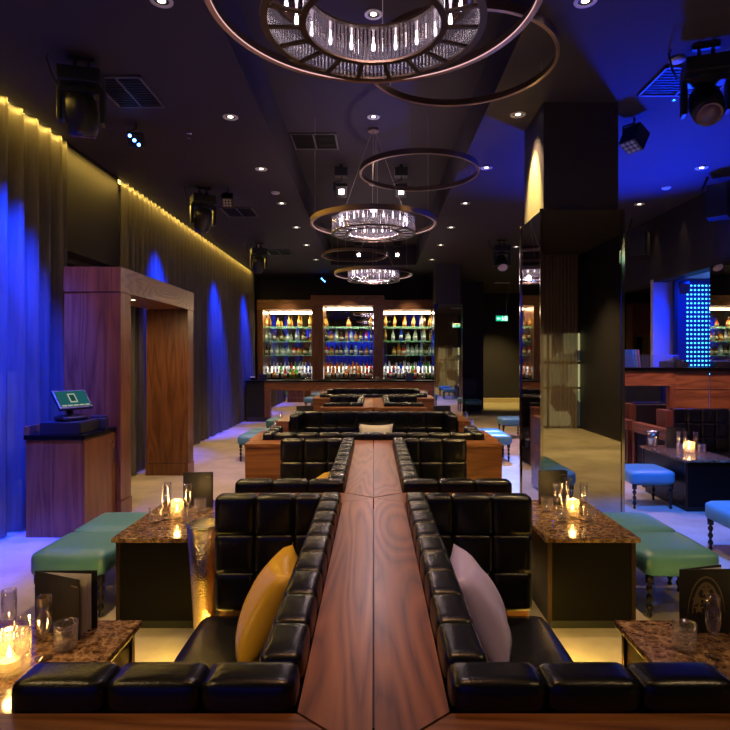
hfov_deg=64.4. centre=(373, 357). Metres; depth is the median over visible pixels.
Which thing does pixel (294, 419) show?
cushion
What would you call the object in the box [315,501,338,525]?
cushion
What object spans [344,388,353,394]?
cushion
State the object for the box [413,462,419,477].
cushion
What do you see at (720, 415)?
cushion
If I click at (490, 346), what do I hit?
wall
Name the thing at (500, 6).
pendant ring
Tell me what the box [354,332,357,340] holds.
bottle
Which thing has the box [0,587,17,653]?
champagne flute
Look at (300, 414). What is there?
cushion
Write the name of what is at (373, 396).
cushion
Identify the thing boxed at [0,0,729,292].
ceiling
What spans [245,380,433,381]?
countertop
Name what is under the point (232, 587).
cushion
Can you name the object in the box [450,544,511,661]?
throw cushion
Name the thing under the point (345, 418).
cushion
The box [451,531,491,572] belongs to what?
cushion
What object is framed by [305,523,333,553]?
cushion
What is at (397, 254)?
spotlight
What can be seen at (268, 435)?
cushion
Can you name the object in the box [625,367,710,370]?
countertop
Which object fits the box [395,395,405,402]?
cushion
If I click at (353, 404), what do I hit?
cushion
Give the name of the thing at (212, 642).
seat cushion
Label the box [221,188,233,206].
spotlight
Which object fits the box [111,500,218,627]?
cocktail table
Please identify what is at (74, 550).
upholstered stool
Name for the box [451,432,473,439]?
cushion
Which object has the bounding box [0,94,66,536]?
sheer curtain
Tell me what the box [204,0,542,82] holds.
crystal chandelier
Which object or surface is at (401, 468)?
cushion
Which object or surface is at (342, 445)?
cushion
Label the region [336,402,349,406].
cushion
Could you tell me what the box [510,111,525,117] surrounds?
recessed light
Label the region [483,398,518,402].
trim
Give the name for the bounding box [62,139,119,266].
wall
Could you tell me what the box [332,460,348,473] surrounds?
cushion
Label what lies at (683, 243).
wall
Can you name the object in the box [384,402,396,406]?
cushion
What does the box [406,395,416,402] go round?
cushion
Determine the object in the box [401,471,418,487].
cushion
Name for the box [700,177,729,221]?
wall speaker
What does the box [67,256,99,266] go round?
trim
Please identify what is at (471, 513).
cushion
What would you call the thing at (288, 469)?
cushion
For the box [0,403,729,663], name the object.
floor
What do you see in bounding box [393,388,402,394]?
cushion
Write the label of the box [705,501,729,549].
upholstered stool
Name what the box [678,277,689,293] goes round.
spotlight
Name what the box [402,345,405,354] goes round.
bottle
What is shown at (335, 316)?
mirror
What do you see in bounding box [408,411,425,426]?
cushion
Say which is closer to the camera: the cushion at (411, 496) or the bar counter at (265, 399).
the cushion at (411, 496)
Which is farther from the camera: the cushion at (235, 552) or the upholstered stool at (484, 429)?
the upholstered stool at (484, 429)
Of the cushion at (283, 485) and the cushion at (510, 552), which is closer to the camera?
the cushion at (510, 552)
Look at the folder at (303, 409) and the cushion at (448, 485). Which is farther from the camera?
the folder at (303, 409)
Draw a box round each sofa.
[248,426,498,447]
[276,411,470,433]
[313,393,433,399]
[320,388,426,394]
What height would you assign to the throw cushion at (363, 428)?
0.427 m
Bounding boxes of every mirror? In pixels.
[266,311,311,366]
[325,307,372,366]
[383,311,430,378]
[710,261,729,409]
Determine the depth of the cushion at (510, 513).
2.93 m
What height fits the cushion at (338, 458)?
0.203 m
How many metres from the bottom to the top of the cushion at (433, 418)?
0.205 m
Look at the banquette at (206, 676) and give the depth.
1.42 m
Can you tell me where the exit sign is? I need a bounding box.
[494,282,509,320]
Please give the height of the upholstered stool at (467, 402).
0.442 m
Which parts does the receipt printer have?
lid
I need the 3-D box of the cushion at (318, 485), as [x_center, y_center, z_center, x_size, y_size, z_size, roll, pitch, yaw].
[-0.273,0.775,3.330,0.212,0.158,0.111,0,0,0]
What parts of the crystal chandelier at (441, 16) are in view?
bulb, frame, plate, frame, bulb, bulb, bulb, bulb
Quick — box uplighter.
[674,359,681,366]
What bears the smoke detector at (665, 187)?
attached to the ceiling
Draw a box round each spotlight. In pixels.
[126,124,144,147]
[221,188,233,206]
[320,274,325,282]
[333,177,347,197]
[354,246,361,257]
[393,177,406,197]
[393,246,400,257]
[618,118,649,154]
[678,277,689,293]
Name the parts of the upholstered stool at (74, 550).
seat, leg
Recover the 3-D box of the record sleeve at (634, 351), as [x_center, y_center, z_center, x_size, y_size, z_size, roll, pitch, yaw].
[3.960,0.006,8.955,0.042,0.269,0.280,0,0,-17]
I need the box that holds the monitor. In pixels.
[51,389,92,421]
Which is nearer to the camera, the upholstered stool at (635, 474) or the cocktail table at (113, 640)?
the cocktail table at (113, 640)
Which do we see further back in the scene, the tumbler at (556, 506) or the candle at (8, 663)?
the tumbler at (556, 506)
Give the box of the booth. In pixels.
[625,367,710,463]
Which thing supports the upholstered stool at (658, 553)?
on the floor
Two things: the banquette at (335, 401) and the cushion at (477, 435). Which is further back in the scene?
the banquette at (335, 401)
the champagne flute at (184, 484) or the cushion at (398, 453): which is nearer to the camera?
the champagne flute at (184, 484)
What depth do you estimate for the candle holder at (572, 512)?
4.07 m
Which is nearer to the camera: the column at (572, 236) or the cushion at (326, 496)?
the cushion at (326, 496)
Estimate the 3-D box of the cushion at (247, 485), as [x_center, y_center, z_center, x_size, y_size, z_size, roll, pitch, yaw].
[-0.684,0.775,3.330,0.212,0.158,0.111,0,0,0]
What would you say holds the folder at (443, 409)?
on the cocktail table
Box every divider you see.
[0,440,729,729]
[313,398,433,412]
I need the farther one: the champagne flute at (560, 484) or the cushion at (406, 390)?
the cushion at (406, 390)
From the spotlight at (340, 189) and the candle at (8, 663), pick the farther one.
the spotlight at (340, 189)
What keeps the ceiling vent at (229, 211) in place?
in the ceiling
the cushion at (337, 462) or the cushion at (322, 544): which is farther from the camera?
the cushion at (337, 462)
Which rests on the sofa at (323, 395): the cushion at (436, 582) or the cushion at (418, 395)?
the cushion at (418, 395)
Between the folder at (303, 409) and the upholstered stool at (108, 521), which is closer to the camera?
the upholstered stool at (108, 521)
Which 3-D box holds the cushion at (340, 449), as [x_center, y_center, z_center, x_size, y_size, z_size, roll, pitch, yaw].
[-0.220,0.795,4.434,0.111,0.203,0.197,0,0,0]
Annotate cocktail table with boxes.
[0,620,141,712]
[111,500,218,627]
[530,500,640,627]
[615,620,729,679]
[640,445,729,511]
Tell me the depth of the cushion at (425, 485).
3.28 m
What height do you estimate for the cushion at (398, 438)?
0.203 m
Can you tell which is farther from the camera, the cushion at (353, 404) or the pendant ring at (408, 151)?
the cushion at (353, 404)
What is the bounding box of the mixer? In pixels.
[659,360,687,366]
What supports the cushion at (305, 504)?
on the banquette at (206, 676)
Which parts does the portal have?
post, post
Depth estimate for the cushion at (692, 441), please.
7.95 m
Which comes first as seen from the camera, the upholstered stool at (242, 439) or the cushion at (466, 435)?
the cushion at (466, 435)
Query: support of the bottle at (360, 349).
on the shelving
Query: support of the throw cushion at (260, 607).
on the banquette at (206, 676)
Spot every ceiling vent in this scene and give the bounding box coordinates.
[103,75,165,107]
[219,207,258,216]
[267,250,292,254]
[289,133,338,149]
[637,65,723,96]
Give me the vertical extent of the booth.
1.560 m
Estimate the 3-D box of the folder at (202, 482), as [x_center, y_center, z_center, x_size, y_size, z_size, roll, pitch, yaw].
[-1.319,0.990,4.368,0.220,0.260,0.039,0,0,5]
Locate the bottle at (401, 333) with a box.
[400,328,402,340]
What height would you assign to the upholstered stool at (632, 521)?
0.442 m
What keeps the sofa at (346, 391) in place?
on the floor
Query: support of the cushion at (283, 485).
on the banquette at (297, 475)
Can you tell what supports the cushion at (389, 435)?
on the sofa at (276, 432)
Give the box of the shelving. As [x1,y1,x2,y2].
[257,295,432,379]
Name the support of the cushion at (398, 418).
on the sofa at (308, 421)
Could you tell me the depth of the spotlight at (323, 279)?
17.22 m
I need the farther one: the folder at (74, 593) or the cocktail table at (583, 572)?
the cocktail table at (583, 572)
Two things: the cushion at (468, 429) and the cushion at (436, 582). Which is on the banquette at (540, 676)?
the cushion at (436, 582)
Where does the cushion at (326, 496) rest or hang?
on the banquette at (206, 676)
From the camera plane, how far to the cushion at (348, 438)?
4.95 m
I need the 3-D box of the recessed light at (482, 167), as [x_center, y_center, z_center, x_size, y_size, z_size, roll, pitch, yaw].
[1.480,-2.493,7.600,0.160,0.012,0.160,0,0,0]
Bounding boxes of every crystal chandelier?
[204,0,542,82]
[310,127,436,242]
[334,215,412,283]
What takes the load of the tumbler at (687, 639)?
on the cocktail table at (642, 640)
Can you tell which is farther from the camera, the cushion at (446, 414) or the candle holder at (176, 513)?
the cushion at (446, 414)
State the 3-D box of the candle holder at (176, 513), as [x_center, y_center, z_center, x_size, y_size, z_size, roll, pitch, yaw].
[-1.375,1.058,4.060,0.092,0.125,0.092,0,0,0]
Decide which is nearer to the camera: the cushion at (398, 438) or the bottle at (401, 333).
the cushion at (398, 438)
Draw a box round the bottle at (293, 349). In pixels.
[292,345,295,354]
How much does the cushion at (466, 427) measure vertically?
0.158 m
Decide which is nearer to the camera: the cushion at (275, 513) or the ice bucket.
the cushion at (275, 513)
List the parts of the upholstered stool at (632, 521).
seat, leg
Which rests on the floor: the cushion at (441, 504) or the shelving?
the shelving
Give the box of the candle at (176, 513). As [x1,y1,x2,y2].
[174,511,179,516]
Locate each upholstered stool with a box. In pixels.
[31,532,119,616]
[74,512,148,531]
[238,432,259,460]
[247,428,269,431]
[266,417,281,427]
[463,399,481,413]
[477,428,502,431]
[487,432,511,460]
[497,416,518,435]
[602,512,675,584]
[625,464,674,508]
[632,532,718,616]
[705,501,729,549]
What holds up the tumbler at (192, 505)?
on the cocktail table at (153, 585)
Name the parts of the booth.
mirror panel, post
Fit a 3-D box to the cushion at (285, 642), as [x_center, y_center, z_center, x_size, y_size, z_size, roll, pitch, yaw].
[-0.220,0.795,1.450,0.111,0.203,0.193,0,0,0]
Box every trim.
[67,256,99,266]
[217,0,529,260]
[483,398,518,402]
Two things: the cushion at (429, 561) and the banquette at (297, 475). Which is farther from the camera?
the banquette at (297, 475)
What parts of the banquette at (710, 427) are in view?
panel, panel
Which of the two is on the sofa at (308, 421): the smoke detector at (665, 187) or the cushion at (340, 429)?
the cushion at (340, 429)
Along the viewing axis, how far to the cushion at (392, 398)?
10.76 m
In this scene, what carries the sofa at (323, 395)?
on the floor
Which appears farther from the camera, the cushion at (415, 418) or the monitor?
the cushion at (415, 418)
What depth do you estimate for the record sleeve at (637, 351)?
8.84 m
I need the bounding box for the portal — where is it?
[64,267,193,511]
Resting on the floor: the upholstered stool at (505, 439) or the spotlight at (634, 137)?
the upholstered stool at (505, 439)
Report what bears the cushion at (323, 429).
on the sofa at (308, 421)
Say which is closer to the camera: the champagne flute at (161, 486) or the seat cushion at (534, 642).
the seat cushion at (534, 642)
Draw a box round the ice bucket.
[646,430,659,446]
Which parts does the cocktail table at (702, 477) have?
corner trim, corner trim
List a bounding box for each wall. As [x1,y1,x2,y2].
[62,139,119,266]
[254,278,432,379]
[461,282,649,409]
[625,180,729,407]
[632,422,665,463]
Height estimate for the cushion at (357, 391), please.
0.205 m
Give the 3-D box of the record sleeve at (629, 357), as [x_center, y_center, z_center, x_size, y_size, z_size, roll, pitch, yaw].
[3.915,0.006,8.955,0.042,0.269,0.280,0,0,-17]
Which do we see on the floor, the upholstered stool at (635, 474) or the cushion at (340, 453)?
the upholstered stool at (635, 474)
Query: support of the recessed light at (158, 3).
in the ceiling
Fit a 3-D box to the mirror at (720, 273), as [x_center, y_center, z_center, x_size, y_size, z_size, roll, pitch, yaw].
[5.080,0.175,7.894,0.200,3.050,1.388,0,0,0]
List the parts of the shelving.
post, cornice, glass shelf, glass shelf, post, cornice, glass shelf, glass shelf, post, glass shelf, glass shelf, cornice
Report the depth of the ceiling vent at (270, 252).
13.68 m
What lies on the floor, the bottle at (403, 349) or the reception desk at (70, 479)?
the reception desk at (70, 479)
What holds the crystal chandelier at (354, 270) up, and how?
hanging from the ceiling
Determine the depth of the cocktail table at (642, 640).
2.29 m
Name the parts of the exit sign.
panel, ceiling plate, rod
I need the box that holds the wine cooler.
[186,518,216,629]
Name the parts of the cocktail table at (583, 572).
corner trim, corner trim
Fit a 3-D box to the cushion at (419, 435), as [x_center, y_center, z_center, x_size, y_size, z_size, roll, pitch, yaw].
[0.414,0.775,5.420,0.212,0.158,0.111,0,0,0]
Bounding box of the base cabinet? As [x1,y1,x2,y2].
[463,378,477,411]
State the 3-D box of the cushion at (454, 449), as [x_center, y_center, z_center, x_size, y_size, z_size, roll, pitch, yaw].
[0.705,0.802,5.056,0.212,0.205,0.115,0,0,0]
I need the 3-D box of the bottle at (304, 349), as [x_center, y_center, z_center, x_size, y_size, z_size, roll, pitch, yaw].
[-2.063,-0.236,17.510,0.118,0.293,0.118,0,0,0]
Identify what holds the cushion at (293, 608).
on the banquette at (206, 676)
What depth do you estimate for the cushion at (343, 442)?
4.78 m
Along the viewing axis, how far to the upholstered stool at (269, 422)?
11.96 m
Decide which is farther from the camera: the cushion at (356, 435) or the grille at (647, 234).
the grille at (647, 234)
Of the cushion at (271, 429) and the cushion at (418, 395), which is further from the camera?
the cushion at (418, 395)
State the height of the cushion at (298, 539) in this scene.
0.205 m
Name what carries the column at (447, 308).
on the floor
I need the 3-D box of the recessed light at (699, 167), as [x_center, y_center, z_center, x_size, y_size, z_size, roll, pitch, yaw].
[4.300,-2.493,7.600,0.160,0.012,0.160,0,0,0]
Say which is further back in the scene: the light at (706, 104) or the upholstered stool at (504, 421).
the upholstered stool at (504, 421)
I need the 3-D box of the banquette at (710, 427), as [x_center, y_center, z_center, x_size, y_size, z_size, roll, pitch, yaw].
[4.485,1.196,7.785,0.970,1.008,0.830,0,0,0]
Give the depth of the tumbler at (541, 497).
4.20 m
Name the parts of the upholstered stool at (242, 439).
leg, seat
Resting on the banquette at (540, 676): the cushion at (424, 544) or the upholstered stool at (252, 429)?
the cushion at (424, 544)
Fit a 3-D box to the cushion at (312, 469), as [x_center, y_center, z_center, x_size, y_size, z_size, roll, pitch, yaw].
[-0.503,0.996,5.056,0.212,0.205,0.115,0,0,0]
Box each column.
[431,265,462,415]
[519,102,624,511]
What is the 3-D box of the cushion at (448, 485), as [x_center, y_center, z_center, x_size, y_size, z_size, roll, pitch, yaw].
[0.478,0.775,3.330,0.212,0.158,0.111,0,0,0]
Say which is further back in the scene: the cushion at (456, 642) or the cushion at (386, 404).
the cushion at (386, 404)
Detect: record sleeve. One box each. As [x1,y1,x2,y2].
[625,350,634,366]
[633,350,637,366]
[636,350,640,366]
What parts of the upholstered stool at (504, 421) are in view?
seat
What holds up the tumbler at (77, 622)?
on the cocktail table at (113, 640)
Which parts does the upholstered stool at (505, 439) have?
seat, leg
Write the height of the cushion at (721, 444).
0.205 m
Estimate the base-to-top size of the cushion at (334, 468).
0.203 m
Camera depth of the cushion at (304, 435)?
5.37 m
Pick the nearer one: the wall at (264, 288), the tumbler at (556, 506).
the tumbler at (556, 506)
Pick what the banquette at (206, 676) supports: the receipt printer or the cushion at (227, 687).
the cushion at (227, 687)
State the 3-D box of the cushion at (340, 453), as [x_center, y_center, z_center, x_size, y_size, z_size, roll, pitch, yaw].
[-0.220,0.795,4.244,0.111,0.203,0.197,0,0,0]
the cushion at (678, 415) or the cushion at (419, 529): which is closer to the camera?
the cushion at (419, 529)
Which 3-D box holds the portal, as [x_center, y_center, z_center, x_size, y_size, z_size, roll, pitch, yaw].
[-2.991,0.365,7.413,0.618,2.670,2.513,0,0,0]
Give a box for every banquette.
[11,492,340,713]
[235,437,354,492]
[323,395,364,406]
[382,395,423,406]
[392,437,511,492]
[406,492,729,713]
[656,408,729,457]
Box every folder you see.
[35,570,97,639]
[183,472,212,507]
[296,406,313,412]
[433,406,450,412]
[538,470,566,504]
[666,426,684,447]
[679,564,729,632]
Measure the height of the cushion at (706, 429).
0.205 m
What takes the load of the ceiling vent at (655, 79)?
in the ceiling
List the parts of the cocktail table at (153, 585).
corner trim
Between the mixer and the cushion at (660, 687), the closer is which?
the cushion at (660, 687)
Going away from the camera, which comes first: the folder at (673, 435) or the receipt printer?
the receipt printer
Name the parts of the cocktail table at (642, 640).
corner trim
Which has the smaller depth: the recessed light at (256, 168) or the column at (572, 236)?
the column at (572, 236)
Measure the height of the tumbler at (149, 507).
0.105 m
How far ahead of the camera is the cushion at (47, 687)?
1.25 m
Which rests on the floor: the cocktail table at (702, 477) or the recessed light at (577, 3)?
the cocktail table at (702, 477)
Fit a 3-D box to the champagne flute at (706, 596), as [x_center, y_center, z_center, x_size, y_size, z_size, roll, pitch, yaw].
[1.270,1.004,2.170,0.060,0.232,0.060,0,0,0]
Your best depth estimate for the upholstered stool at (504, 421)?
12.23 m
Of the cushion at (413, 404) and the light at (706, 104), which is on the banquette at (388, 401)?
the cushion at (413, 404)
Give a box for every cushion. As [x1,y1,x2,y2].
[11,662,119,712]
[106,662,209,712]
[174,616,238,668]
[201,662,299,713]
[215,493,256,534]
[215,532,256,572]
[215,570,255,610]
[235,478,272,492]
[235,543,297,661]
[255,493,295,534]
[255,531,295,572]
[259,623,309,697]
[263,431,275,439]
[268,428,279,432]
[271,478,308,492]
[272,426,282,431]
[273,432,295,439]
[273,594,316,650]
[280,438,303,461]
[280,461,303,478]
[283,571,321,618]
[289,414,299,431]
[292,552,326,594]
[293,413,301,428]
[294,493,320,534]
[294,535,305,555]
[295,411,302,426]
[296,432,317,439]
[299,536,330,571]
[303,411,320,426]
[303,427,320,433]
[304,438,326,461]
[304,461,327,480]
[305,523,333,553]
[307,478,344,492]
[310,511,336,539]
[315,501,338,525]
[317,471,329,477]
[318,432,339,439]
[319,492,340,515]
[321,411,338,426]
[321,427,338,431]
[323,402,336,406]
[325,394,335,397]
[327,438,341,461]
[327,462,333,471]
[328,471,345,487]
[330,395,340,402]
[330,466,347,483]
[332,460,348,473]
[333,388,343,393]
[335,456,349,469]
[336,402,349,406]
[336,451,350,464]
[338,411,355,426]
[338,427,355,433]
[338,448,351,459]
[339,444,352,455]
[340,432,361,439]
[341,395,351,402]
[341,441,353,450]
[342,437,354,445]
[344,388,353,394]
[350,402,362,406]
[352,395,358,401]
[354,388,363,394]
[356,411,372,426]
[359,424,392,433]
[362,432,384,447]
[364,388,372,394]
[368,394,378,399]
[373,388,382,394]
[373,411,390,424]
[383,388,392,394]
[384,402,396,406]
[385,432,406,439]
[388,395,394,401]
[391,411,408,426]
[392,427,408,433]
[392,437,404,445]
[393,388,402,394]
[393,441,405,450]
[394,444,407,455]
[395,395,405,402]
[395,448,408,459]
[396,451,410,464]
[397,402,410,406]
[397,456,411,469]
[398,460,414,473]
[399,466,416,483]
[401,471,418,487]
[402,478,439,492]
[403,388,413,393]
[405,438,419,461]
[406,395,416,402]
[406,492,427,515]
[407,432,428,439]
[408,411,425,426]
[408,427,425,431]
[408,501,431,525]
[410,402,423,406]
[410,511,436,539]
[411,394,421,397]
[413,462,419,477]
[413,523,441,553]
[416,536,447,571]
[419,461,442,480]
[420,438,442,461]
[420,552,454,594]
[425,571,463,618]
[426,411,443,426]
[426,427,443,433]
[426,493,452,534]
[429,432,450,439]
[430,594,473,650]
[437,623,487,697]
[438,478,475,492]
[441,535,452,557]
[443,438,466,461]
[443,461,466,478]
[444,411,451,426]
[445,413,453,428]
[447,414,457,431]
[447,662,545,713]
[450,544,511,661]
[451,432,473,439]
[451,493,491,534]
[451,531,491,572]
[464,426,474,431]
[467,428,478,432]
[471,431,483,439]
[474,478,511,492]
[490,493,531,534]
[490,532,531,572]
[491,570,531,610]
[507,616,572,668]
[537,662,640,712]
[627,662,729,712]
[670,408,685,422]
[673,423,685,436]
[685,408,700,422]
[686,423,700,436]
[686,437,700,448]
[699,408,714,422]
[700,423,714,436]
[700,437,714,451]
[711,452,729,457]
[713,408,728,422]
[714,423,728,436]
[714,437,728,451]
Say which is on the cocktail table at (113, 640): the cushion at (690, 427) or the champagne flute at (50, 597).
the champagne flute at (50, 597)
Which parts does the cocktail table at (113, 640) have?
corner trim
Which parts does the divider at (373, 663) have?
panel, panel, core panel, core panel, panel, panel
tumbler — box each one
[52,617,78,653]
[149,507,162,523]
[181,505,194,523]
[194,498,206,513]
[541,497,553,512]
[555,506,568,523]
[583,505,596,522]
[671,618,697,655]
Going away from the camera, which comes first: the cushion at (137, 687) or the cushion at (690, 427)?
the cushion at (137, 687)
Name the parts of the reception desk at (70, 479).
cash drawer, drawer, door, handle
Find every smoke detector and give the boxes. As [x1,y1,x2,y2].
[661,186,670,189]
[669,55,685,64]
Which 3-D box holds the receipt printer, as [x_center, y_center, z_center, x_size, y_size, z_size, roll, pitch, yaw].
[-2.840,0.662,6.000,0.170,0.135,0.180,0,0,-20]
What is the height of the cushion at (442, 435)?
0.158 m
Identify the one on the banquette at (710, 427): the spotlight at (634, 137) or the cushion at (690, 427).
the cushion at (690, 427)
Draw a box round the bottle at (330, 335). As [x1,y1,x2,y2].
[329,332,332,340]
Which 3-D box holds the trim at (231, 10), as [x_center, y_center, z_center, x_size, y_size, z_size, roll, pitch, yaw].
[0.000,-2.800,7.300,2.400,0.400,16.720,0,0,0]
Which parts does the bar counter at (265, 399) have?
post, mirror panel, post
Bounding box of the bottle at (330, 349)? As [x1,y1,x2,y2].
[329,345,332,354]
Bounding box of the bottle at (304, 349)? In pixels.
[303,345,306,354]
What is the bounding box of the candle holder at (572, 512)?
[569,503,575,515]
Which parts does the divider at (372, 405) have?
panel, panel, panel, panel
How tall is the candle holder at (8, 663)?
0.135 m
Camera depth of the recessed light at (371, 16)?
5.05 m
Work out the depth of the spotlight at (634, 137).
5.99 m
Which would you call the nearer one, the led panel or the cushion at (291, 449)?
the cushion at (291, 449)
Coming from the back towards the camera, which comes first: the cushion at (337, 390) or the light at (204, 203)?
the cushion at (337, 390)
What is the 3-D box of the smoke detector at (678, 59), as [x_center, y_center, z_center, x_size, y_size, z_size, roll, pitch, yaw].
[2.540,-2.488,4.850,0.130,0.024,0.130,0,0,0]
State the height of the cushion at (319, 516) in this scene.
0.203 m
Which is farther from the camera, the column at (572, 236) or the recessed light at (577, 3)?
the column at (572, 236)
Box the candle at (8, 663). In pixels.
[0,654,19,672]
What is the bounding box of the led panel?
[673,280,709,380]
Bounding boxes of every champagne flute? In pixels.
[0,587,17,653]
[12,615,30,686]
[34,594,52,662]
[161,486,168,520]
[184,484,191,516]
[560,484,568,518]
[704,593,721,660]
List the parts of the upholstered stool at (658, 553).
leg, seat, leg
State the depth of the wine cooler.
3.21 m
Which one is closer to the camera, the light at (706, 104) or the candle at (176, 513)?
the candle at (176, 513)
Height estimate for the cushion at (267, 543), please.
0.205 m
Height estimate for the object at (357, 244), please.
0.190 m
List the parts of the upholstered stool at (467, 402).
seat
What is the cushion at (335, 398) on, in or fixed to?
on the banquette at (335, 401)
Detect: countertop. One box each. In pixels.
[24,427,115,439]
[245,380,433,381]
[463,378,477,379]
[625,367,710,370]
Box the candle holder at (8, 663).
[0,631,31,672]
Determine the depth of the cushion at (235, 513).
2.93 m
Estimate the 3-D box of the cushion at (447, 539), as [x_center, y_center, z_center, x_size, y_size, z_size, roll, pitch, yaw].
[0.336,0.996,2.986,0.138,0.205,0.115,0,0,0]
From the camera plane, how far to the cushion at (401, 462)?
3.84 m
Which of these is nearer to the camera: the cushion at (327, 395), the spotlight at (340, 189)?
the spotlight at (340, 189)
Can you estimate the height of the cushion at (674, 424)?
0.205 m
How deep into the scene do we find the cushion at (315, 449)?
5.00 m
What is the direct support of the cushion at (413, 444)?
on the banquette at (429, 475)
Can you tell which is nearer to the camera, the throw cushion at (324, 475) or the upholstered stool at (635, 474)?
the throw cushion at (324, 475)
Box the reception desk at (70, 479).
[24,418,115,537]
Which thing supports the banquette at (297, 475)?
on the floor
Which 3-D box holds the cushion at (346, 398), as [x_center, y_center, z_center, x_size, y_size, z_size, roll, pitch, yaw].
[-0.503,0.802,10.816,0.212,0.205,0.115,0,0,0]
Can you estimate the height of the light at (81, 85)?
0.679 m
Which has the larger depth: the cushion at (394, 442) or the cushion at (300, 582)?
the cushion at (394, 442)
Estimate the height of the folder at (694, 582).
0.260 m
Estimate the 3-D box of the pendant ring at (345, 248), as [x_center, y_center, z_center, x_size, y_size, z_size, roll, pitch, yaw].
[-0.450,-2.680,13.500,1.532,0.640,1.532,0,0,0]
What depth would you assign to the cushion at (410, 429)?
7.50 m
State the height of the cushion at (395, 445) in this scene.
0.203 m
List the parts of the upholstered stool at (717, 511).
leg, seat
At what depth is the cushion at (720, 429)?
7.95 m
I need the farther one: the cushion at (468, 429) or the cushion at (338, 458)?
the cushion at (468, 429)
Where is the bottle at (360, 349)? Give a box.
[359,346,362,354]
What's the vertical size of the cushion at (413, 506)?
0.203 m
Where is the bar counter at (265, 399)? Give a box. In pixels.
[245,380,433,421]
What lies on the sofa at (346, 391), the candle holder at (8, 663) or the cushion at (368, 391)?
the cushion at (368, 391)
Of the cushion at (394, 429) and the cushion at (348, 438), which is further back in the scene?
the cushion at (394, 429)
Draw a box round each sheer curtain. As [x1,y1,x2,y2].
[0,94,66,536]
[120,182,254,474]
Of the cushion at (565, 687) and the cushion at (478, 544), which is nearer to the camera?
the cushion at (565, 687)
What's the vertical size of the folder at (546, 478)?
0.260 m
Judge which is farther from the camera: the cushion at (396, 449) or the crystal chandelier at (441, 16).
the cushion at (396, 449)
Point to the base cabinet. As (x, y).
(469, 384)
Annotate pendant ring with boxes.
[321,230,386,261]
[359,148,479,190]
[365,0,559,106]
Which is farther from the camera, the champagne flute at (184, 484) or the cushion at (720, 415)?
the cushion at (720, 415)
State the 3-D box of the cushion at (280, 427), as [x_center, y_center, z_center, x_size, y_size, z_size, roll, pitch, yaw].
[-0.985,0.775,5.905,0.111,0.158,0.191,0,0,0]
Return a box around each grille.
[645,230,649,255]
[727,184,729,215]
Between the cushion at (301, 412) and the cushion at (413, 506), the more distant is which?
the cushion at (301, 412)
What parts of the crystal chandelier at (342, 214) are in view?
frame, plate, frame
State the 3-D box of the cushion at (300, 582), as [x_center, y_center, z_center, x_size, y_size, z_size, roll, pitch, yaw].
[-0.220,0.795,1.821,0.111,0.203,0.193,0,0,0]
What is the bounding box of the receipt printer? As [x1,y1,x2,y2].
[90,415,108,428]
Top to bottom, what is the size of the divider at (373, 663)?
0.911 m
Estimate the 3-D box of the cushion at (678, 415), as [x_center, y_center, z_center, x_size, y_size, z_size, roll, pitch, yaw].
[4.200,0.795,8.002,0.196,0.205,0.115,0,0,0]
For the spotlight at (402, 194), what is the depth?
8.93 m
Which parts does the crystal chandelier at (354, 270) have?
frame, plate, frame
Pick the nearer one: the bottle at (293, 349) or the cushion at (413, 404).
the cushion at (413, 404)
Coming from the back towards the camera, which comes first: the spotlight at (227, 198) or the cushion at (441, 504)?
the spotlight at (227, 198)
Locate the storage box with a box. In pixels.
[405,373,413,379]
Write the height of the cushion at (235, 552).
0.205 m
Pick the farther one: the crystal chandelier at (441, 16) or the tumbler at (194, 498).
the tumbler at (194, 498)
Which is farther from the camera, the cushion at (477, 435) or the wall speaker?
the wall speaker
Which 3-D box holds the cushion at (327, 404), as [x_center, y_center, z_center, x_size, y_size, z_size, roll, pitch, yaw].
[-0.684,0.775,9.120,0.212,0.158,0.111,0,0,0]
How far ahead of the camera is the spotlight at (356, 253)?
14.49 m
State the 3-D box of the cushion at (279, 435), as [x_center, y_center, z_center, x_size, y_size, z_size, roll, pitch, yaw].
[-0.827,0.775,5.420,0.212,0.158,0.111,0,0,0]
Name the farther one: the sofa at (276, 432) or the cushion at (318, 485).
the sofa at (276, 432)
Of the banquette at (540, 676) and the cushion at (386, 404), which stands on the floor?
the banquette at (540, 676)
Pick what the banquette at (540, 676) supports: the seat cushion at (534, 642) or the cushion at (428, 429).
the seat cushion at (534, 642)
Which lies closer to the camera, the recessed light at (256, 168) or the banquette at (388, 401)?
the recessed light at (256, 168)
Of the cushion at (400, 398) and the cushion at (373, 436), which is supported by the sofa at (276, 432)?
the cushion at (373, 436)
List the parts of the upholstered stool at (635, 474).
leg, seat, leg, leg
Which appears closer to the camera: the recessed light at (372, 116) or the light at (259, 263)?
the recessed light at (372, 116)
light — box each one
[45,53,105,138]
[150,0,173,8]
[183,185,215,233]
[223,114,237,120]
[246,242,266,273]
[255,167,266,170]
[364,9,381,19]
[367,114,379,119]
[480,166,492,169]
[489,240,510,270]
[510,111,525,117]
[573,0,596,8]
[667,42,729,126]
[695,166,708,169]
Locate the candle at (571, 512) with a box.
[569,510,575,515]
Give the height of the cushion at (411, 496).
0.203 m
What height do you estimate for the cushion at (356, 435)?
0.158 m

